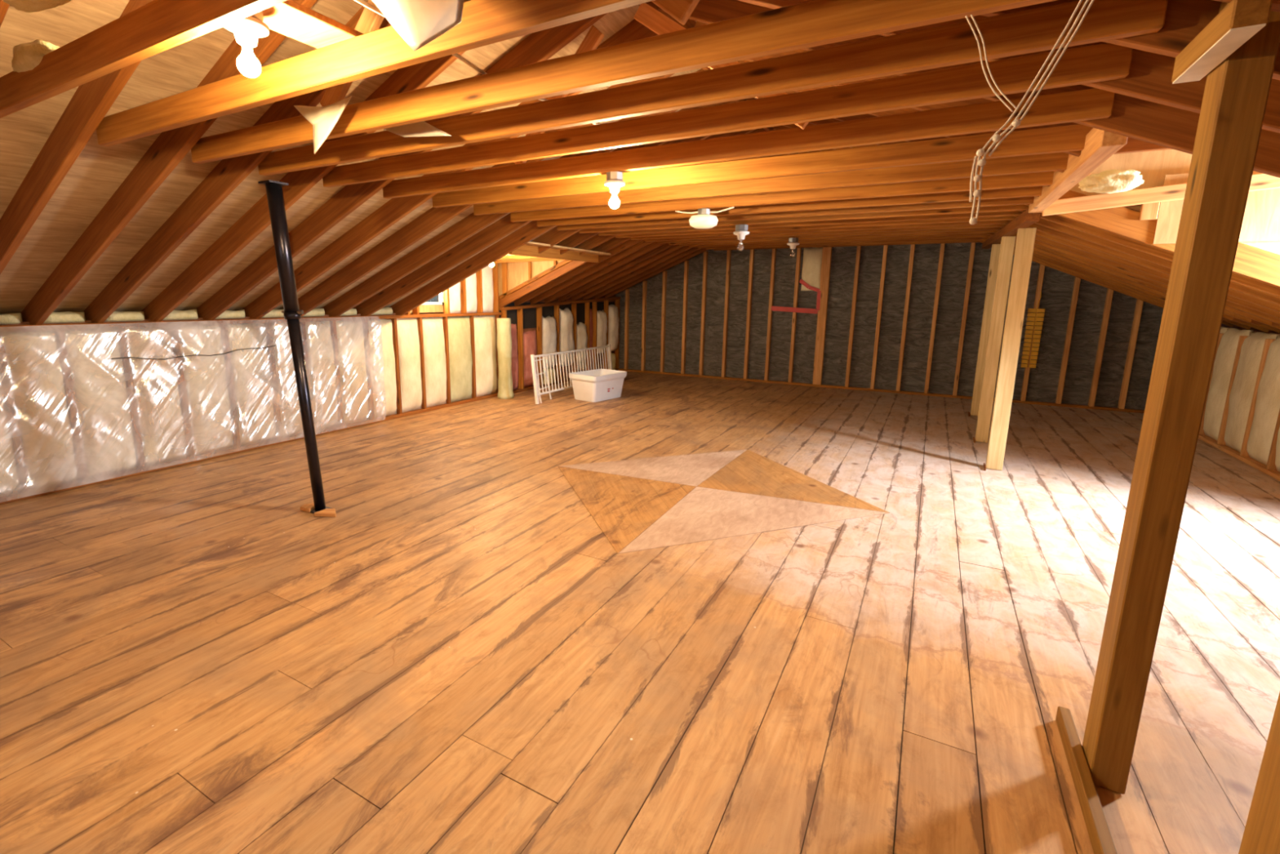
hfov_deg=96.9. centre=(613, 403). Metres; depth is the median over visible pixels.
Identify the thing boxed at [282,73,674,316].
rafter
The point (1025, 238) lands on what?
post
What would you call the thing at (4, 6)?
rafter
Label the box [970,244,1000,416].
post
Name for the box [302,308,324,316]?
insulation
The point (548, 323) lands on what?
insulation batt
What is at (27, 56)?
tuft
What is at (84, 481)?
wall
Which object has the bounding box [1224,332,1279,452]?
insulation batt
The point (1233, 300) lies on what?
rafter
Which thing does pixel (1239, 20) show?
wooden beam
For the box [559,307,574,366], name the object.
insulation batt
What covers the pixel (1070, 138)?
joist
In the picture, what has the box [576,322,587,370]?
insulation batt
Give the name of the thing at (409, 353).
insulation batt
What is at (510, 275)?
wall
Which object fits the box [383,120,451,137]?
flap
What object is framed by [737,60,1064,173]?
rafter
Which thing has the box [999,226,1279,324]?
rafter
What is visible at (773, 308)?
tape
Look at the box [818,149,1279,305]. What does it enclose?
rafter
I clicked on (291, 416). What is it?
insulation batt
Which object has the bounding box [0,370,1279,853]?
floor
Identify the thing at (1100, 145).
header
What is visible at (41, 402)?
insulation batt
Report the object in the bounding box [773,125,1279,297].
rafter
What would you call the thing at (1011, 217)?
joist
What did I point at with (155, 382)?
insulation batt
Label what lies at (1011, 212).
joist
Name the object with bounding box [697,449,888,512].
floor patch
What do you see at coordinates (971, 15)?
cord
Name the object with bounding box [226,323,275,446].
insulation batt
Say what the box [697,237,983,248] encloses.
joist
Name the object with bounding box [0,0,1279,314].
ceiling
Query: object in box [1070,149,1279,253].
wall
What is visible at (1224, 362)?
insulation batt
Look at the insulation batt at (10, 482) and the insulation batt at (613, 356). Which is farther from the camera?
the insulation batt at (613, 356)
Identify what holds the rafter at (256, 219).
attached to the ceiling
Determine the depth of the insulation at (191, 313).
5.11 m
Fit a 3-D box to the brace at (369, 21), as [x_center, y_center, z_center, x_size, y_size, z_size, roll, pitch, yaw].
[-0.991,-1.615,2.352,0.752,0.707,0.036,6,12,29]
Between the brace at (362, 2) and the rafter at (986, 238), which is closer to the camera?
the brace at (362, 2)
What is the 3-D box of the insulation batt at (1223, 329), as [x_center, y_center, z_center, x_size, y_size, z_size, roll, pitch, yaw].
[7.056,-0.293,6.796,0.127,1.252,0.531,6,12,29]
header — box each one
[509,244,598,262]
[1028,128,1128,213]
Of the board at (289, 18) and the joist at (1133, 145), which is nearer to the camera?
the board at (289, 18)
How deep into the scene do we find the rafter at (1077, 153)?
2.96 m
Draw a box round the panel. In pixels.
[534,357,551,403]
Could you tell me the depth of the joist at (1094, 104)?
2.82 m
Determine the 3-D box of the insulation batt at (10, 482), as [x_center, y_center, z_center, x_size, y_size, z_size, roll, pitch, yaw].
[-4.552,0.111,4.037,0.131,1.222,0.380,6,12,29]
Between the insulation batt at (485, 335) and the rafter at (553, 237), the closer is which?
the rafter at (553, 237)
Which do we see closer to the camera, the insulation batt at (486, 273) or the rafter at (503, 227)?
the rafter at (503, 227)
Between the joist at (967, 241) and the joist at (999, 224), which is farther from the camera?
the joist at (967, 241)
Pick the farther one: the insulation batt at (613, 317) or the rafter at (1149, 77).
the insulation batt at (613, 317)
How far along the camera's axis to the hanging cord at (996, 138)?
1.13 m
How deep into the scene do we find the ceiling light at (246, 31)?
1.67 m
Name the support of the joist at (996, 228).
on the support beam at (1024, 220)
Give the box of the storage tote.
[568,368,626,402]
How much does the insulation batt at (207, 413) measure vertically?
1.222 m
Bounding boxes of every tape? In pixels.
[770,306,817,313]
[799,279,821,310]
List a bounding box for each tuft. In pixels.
[2,0,71,13]
[11,39,59,72]
[1078,168,1144,193]
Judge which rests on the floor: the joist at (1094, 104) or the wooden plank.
the wooden plank
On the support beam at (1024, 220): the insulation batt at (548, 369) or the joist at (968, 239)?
the joist at (968, 239)
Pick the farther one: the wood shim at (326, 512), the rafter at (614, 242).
the rafter at (614, 242)
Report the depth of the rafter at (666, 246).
9.56 m
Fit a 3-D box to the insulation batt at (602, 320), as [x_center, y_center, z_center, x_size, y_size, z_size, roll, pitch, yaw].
[-0.242,-1.442,11.466,0.177,0.877,0.402,6,12,29]
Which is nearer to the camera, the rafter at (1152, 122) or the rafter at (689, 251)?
the rafter at (1152, 122)
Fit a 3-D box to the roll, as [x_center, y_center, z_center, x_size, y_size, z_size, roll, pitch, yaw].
[-1.656,-0.681,8.669,0.253,1.220,0.248,6,12,29]
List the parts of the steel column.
plate, plate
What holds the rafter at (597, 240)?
attached to the ceiling
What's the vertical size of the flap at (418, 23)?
0.231 m
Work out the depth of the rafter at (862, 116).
3.87 m
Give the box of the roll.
[497,317,514,399]
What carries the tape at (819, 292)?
attached to the wall at (907, 319)
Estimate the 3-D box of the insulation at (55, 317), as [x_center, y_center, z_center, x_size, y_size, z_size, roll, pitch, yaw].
[-4.310,-0.672,4.453,0.124,0.089,0.278,6,12,29]
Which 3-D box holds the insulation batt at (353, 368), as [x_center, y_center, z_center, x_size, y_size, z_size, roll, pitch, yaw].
[-3.056,-0.363,6.668,0.130,1.219,0.409,6,12,29]
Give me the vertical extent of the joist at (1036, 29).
0.112 m
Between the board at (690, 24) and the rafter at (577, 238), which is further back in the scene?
the rafter at (577, 238)
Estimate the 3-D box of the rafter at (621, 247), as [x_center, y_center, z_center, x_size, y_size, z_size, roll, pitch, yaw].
[0.192,-2.286,8.026,4.614,2.077,0.042,6,12,29]
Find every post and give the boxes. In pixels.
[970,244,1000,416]
[974,235,1015,442]
[985,227,1036,470]
[1082,2,1279,794]
[1238,691,1279,853]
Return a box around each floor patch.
[558,466,696,553]
[560,449,746,486]
[618,486,888,553]
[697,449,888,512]
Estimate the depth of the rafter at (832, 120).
4.33 m
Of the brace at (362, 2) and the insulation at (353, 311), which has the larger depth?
the insulation at (353, 311)
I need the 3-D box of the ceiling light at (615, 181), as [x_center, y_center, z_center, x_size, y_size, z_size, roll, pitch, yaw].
[0.009,-1.239,3.312,0.124,0.197,0.124,6,12,29]
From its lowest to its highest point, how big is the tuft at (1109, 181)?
0.158 m
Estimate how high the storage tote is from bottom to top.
0.405 m
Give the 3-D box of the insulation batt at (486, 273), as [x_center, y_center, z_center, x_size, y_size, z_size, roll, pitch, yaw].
[-1.901,-1.771,8.541,0.073,0.804,0.309,6,12,29]
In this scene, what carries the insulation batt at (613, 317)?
attached to the wall at (527, 317)
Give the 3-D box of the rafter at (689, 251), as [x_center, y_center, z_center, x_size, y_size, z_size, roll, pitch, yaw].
[1.401,-2.788,10.183,4.560,2.054,0.042,6,12,29]
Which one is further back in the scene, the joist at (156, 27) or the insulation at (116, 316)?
the insulation at (116, 316)
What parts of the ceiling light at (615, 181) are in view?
bulb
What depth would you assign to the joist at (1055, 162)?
3.63 m
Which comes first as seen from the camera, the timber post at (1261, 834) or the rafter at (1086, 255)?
the timber post at (1261, 834)
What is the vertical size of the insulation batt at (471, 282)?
0.791 m
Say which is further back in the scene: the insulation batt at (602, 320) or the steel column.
the insulation batt at (602, 320)
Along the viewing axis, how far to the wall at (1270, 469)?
5.71 m
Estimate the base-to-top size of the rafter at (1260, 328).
2.164 m
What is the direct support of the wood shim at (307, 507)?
on the floor
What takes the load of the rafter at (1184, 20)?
attached to the ceiling
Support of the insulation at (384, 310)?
on the wall at (84, 481)
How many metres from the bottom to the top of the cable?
0.063 m
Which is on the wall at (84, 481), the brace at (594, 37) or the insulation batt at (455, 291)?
the insulation batt at (455, 291)
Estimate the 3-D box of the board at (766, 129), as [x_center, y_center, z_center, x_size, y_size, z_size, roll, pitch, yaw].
[2.528,-3.101,7.278,0.035,0.416,5.539,6,12,27]
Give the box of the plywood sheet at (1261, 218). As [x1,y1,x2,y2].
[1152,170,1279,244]
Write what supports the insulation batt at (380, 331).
in the wall at (84, 481)
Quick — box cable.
[111,345,275,359]
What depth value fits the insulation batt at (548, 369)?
9.98 m
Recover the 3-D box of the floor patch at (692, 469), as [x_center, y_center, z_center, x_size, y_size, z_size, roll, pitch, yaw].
[0.591,0.614,5.172,2.021,0.002,0.902,-3,11,-19]
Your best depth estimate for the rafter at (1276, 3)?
1.30 m
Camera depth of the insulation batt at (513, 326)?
9.17 m
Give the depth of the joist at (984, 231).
7.48 m
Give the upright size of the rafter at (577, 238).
1.266 m
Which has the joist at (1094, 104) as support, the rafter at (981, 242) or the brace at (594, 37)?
the brace at (594, 37)
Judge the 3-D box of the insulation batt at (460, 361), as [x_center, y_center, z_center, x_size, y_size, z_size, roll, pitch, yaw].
[-2.198,-0.639,8.171,0.134,1.227,0.509,6,12,29]
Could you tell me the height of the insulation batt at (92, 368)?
1.221 m
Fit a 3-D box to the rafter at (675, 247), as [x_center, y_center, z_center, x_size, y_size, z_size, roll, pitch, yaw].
[0.998,-2.620,9.464,4.578,2.062,0.042,6,12,29]
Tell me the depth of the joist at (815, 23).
1.91 m
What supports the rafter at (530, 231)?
attached to the ceiling
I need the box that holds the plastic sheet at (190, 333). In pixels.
[0,320,385,497]
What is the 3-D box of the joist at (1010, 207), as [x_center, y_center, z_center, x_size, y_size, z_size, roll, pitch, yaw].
[1.468,-1.766,5.391,4.227,0.112,0.042,6,12,29]
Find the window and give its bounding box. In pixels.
[420,292,444,305]
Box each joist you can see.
[0,0,287,118]
[96,0,654,146]
[191,0,1057,164]
[257,0,1168,176]
[322,43,1133,187]
[382,88,1115,198]
[431,124,1093,207]
[473,152,1068,215]
[493,257,568,262]
[498,255,541,259]
[511,171,1053,222]
[537,186,1042,226]
[556,196,1034,230]
[578,204,1029,233]
[598,210,1022,235]
[615,215,1016,238]
[631,220,1010,239]
[644,223,1005,241]
[657,226,1001,243]
[668,230,997,244]
[679,232,994,246]
[688,235,986,247]
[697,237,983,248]
[706,239,981,249]
[713,240,978,250]
[1041,173,1279,216]
[1114,137,1172,154]
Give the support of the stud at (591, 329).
attached to the wall at (527, 317)
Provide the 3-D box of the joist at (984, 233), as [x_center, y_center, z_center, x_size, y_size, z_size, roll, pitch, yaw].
[2.936,-2.366,8.081,4.272,0.112,0.042,6,12,29]
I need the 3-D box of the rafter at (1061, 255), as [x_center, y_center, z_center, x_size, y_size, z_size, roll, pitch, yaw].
[4.779,-1.969,6.615,4.758,2.160,0.042,6,12,29]
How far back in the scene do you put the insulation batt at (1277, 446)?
5.12 m
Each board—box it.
[262,0,363,48]
[638,1,746,102]
[763,126,798,154]
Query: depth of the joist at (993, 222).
6.31 m
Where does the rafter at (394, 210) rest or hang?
attached to the ceiling
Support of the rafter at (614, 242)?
attached to the ceiling
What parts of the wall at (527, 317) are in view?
plate, plate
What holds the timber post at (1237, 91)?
on the floor
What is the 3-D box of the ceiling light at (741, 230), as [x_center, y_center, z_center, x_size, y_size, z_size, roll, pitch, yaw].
[1.251,-1.610,5.543,0.155,0.247,0.155,6,12,29]
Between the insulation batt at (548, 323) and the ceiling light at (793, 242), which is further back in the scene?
the insulation batt at (548, 323)
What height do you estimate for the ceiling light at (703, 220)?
0.152 m
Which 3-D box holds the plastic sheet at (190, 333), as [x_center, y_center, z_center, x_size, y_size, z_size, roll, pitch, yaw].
[-3.800,-0.096,5.126,0.060,1.269,4.120,6,12,29]
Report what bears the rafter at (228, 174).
attached to the ceiling
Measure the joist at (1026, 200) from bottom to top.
0.112 m
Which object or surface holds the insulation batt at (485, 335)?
in the wall at (84, 481)
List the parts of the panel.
leg, leg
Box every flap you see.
[293,96,351,154]
[371,0,463,51]
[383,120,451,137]
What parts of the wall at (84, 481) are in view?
plate, plate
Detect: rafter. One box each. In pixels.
[0,0,9,27]
[0,0,154,275]
[21,0,317,324]
[83,0,391,323]
[142,50,466,321]
[195,13,607,319]
[242,18,657,319]
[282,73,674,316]
[321,68,703,316]
[352,100,735,315]
[388,102,735,315]
[498,153,791,308]
[513,154,790,306]
[529,239,654,304]
[530,128,755,253]
[544,241,665,302]
[555,128,765,254]
[558,243,675,302]
[571,244,684,300]
[573,156,760,255]
[583,245,693,299]
[594,247,701,298]
[604,248,706,297]
[657,0,1279,177]
[694,21,1080,156]
[737,0,1279,133]
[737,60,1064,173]
[746,97,1039,196]
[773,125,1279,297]
[783,123,1279,288]
[786,91,1049,186]
[797,151,1279,318]
[807,151,1279,312]
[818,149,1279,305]
[977,240,1164,308]
[978,239,1164,306]
[980,0,1279,79]
[981,237,1234,327]
[982,235,1250,329]
[986,232,1269,332]
[993,232,1279,333]
[996,230,1279,328]
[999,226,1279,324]
[1213,0,1279,12]
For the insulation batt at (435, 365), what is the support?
in the wall at (84, 481)
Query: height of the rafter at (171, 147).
2.096 m
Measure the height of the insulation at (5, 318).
0.083 m
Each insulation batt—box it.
[0,380,21,497]
[1,329,79,484]
[63,327,137,478]
[125,326,186,466]
[179,324,233,456]
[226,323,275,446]
[271,322,303,437]
[305,320,337,431]
[335,320,368,424]
[368,319,396,417]
[396,317,422,412]
[422,316,446,407]
[447,315,472,402]
[448,281,461,313]
[465,272,476,312]
[473,315,497,396]
[481,265,493,312]
[511,324,518,389]
[523,330,537,386]
[542,315,556,368]
[542,368,556,383]
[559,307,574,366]
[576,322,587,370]
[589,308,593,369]
[596,309,607,353]
[608,304,618,351]
[608,352,615,369]
[800,247,822,290]
[1203,328,1253,440]
[1219,326,1228,333]
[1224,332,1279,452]
[1246,335,1279,465]
[1275,426,1279,471]
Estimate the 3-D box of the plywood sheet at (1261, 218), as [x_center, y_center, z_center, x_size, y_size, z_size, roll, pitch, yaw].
[4.443,-1.239,3.486,1.630,0.450,0.016,6,12,29]
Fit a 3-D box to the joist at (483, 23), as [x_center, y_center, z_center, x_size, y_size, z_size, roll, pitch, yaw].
[-0.658,-1.138,1.800,4.059,0.113,0.045,5,11,27]
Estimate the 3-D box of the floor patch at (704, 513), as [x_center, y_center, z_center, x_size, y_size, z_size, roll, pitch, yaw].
[0.875,0.782,4.290,2.143,0.002,0.973,-3,11,-19]
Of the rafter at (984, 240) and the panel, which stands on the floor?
the panel
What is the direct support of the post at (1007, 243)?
on the floor
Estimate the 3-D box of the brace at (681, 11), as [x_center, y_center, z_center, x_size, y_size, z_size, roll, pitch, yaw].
[-0.120,-1.497,1.771,0.849,0.711,0.036,6,12,29]
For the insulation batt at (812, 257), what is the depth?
9.98 m
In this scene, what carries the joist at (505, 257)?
attached to the wall at (510, 275)
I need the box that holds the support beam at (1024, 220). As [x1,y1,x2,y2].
[982,208,1040,248]
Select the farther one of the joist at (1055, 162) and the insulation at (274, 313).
the insulation at (274, 313)
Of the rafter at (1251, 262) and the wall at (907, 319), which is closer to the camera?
the rafter at (1251, 262)
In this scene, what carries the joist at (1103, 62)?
attached to the rafter at (1149, 77)
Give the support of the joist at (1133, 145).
attached to the wall at (1153, 166)
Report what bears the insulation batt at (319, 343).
in the wall at (84, 481)
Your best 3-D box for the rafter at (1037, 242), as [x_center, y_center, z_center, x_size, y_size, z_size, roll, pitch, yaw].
[4.577,-1.889,6.255,4.749,2.157,0.042,6,12,29]
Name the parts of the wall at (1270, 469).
plate, plate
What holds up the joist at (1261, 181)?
attached to the wall at (1153, 166)
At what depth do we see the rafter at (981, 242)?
7.95 m
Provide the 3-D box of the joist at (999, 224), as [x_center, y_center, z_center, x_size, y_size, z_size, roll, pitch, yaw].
[2.306,-2.108,6.926,4.253,0.112,0.042,6,12,29]
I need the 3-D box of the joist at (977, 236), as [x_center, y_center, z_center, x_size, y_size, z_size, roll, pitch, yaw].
[3.143,-2.451,8.460,4.279,0.112,0.042,6,12,29]
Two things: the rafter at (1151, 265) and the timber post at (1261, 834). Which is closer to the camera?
the timber post at (1261, 834)
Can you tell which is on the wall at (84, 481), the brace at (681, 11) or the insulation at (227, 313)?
the insulation at (227, 313)
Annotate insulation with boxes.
[0,312,22,324]
[44,311,85,323]
[104,311,145,321]
[163,309,198,319]
[215,309,244,319]
[262,308,284,317]
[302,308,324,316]
[340,308,356,315]
[371,307,392,315]
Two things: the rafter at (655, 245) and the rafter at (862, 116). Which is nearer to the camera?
the rafter at (862, 116)
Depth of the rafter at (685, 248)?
10.28 m
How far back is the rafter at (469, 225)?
5.71 m
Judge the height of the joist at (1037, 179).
0.112 m
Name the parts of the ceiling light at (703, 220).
lamp shade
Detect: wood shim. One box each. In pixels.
[300,502,314,512]
[314,508,336,516]
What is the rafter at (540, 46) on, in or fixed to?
attached to the ceiling
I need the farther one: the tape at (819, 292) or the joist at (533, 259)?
the tape at (819, 292)
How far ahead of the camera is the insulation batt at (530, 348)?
9.49 m
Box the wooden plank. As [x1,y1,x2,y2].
[1055,706,1117,853]
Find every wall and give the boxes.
[0,262,502,504]
[497,241,610,298]
[498,294,620,393]
[615,242,1163,413]
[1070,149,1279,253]
[1198,317,1279,480]
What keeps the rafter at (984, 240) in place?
attached to the ceiling
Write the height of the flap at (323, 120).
0.230 m
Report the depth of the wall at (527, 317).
10.08 m
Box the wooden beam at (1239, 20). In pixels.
[1171,0,1272,84]
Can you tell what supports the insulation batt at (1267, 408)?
in the wall at (1270, 469)
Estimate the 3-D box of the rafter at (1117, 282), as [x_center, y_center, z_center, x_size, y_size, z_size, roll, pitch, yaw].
[5.181,-2.128,7.335,4.776,2.168,0.042,6,12,29]
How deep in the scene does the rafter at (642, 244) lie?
8.83 m
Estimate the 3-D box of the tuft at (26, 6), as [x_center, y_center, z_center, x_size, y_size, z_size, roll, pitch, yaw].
[-1.744,-1.263,1.700,0.398,0.139,0.168,6,12,29]
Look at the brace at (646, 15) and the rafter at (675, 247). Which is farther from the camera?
the rafter at (675, 247)
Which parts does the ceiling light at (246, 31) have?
bulb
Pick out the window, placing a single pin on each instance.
(441, 295)
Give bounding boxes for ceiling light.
[223,10,269,77]
[604,171,625,208]
[675,206,733,228]
[733,224,749,244]
[786,237,799,253]
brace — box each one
[320,0,384,106]
[353,0,599,124]
[514,25,604,164]
[634,3,808,129]
[651,0,699,25]
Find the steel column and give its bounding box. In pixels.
[257,179,332,513]
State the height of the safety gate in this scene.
0.720 m
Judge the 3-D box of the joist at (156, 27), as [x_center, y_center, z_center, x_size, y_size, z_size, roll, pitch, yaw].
[-0.871,-1.071,1.426,4.058,0.113,0.043,5,11,28]
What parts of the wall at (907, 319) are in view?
plate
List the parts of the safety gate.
post, rail, rail, post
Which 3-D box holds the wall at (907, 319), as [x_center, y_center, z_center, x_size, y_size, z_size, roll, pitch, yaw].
[3.923,-2.058,9.881,8.900,3.600,0.200,6,12,29]
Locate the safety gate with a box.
[530,344,612,404]
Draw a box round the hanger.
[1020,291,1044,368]
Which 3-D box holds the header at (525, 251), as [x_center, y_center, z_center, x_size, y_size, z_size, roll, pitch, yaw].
[-0.676,-1.864,7.053,0.045,0.140,1.870,6,13,29]
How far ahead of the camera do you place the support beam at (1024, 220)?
5.10 m
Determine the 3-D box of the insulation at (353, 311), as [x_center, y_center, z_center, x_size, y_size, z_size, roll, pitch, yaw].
[-3.104,-1.054,6.577,0.120,0.086,0.322,6,12,29]
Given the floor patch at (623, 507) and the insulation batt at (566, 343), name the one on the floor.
the floor patch at (623, 507)
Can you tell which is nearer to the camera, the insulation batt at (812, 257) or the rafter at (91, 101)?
the rafter at (91, 101)
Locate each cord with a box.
[965,14,1016,111]
[968,0,1094,224]
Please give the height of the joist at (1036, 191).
0.112 m
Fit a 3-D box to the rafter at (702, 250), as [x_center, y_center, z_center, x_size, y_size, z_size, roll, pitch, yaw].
[1.603,-2.871,10.542,4.551,2.051,0.042,6,12,29]

